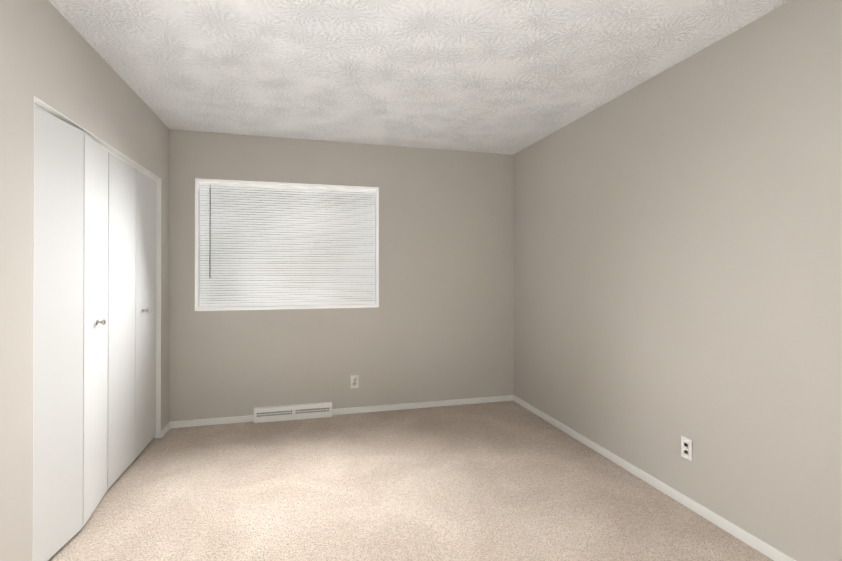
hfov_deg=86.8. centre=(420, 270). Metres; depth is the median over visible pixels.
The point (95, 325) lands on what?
closet door
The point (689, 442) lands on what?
outlet
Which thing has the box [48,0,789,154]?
ceiling
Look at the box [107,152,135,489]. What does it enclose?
closet door
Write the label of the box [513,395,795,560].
baseboard
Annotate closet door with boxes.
[33,106,83,560]
[83,132,107,526]
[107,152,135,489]
[135,169,155,458]
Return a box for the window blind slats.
[200,185,374,304]
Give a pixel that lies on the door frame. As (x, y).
(42, 104)
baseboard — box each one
[161,422,169,436]
[170,415,253,427]
[332,395,513,414]
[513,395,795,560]
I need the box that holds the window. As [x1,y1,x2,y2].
[195,178,378,310]
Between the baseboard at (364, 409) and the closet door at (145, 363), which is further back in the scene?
the baseboard at (364, 409)
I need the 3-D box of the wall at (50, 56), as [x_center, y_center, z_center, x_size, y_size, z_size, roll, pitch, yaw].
[-1.447,0.060,1.110,0.115,2.440,5.200,0,0,-15]
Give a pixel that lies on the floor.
(504, 481)
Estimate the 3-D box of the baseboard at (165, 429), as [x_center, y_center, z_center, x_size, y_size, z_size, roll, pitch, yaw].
[-2.019,1.262,3.523,0.014,0.055,0.204,0,0,-15]
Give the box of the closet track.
[35,103,155,180]
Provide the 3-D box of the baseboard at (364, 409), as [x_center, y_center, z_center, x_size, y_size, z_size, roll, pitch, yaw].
[0.066,1.264,4.187,1.771,0.055,0.014,0,0,-15]
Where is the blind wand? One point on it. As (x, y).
(210, 209)
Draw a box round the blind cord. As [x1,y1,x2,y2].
[291,189,291,304]
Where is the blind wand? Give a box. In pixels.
[209,188,210,277]
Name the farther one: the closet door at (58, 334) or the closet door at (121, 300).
the closet door at (121, 300)
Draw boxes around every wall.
[0,0,169,560]
[169,129,513,421]
[514,0,841,560]
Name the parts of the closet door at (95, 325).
knob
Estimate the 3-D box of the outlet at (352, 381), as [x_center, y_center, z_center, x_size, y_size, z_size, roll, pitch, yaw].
[-0.600,1.006,4.016,0.070,0.115,0.005,0,0,-15]
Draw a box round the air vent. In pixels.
[254,402,331,422]
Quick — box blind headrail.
[199,182,374,192]
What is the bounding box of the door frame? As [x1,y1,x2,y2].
[32,96,160,560]
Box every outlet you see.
[351,375,357,387]
[681,436,691,460]
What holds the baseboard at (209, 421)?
attached to the wall at (437, 324)
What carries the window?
in the wall at (437, 324)
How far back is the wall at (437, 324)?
4.08 m
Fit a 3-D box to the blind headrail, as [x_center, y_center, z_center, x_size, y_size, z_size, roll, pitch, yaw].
[-1.140,-0.724,3.924,1.483,0.025,0.026,0,0,-15]
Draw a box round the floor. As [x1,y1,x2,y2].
[48,401,772,560]
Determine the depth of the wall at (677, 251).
2.28 m
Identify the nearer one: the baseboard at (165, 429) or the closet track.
the closet track
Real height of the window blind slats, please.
1.011 m
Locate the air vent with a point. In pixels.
(291, 412)
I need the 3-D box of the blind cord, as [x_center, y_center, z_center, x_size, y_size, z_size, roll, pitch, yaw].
[-1.137,-0.201,3.911,0.010,1.020,0.002,0,0,-15]

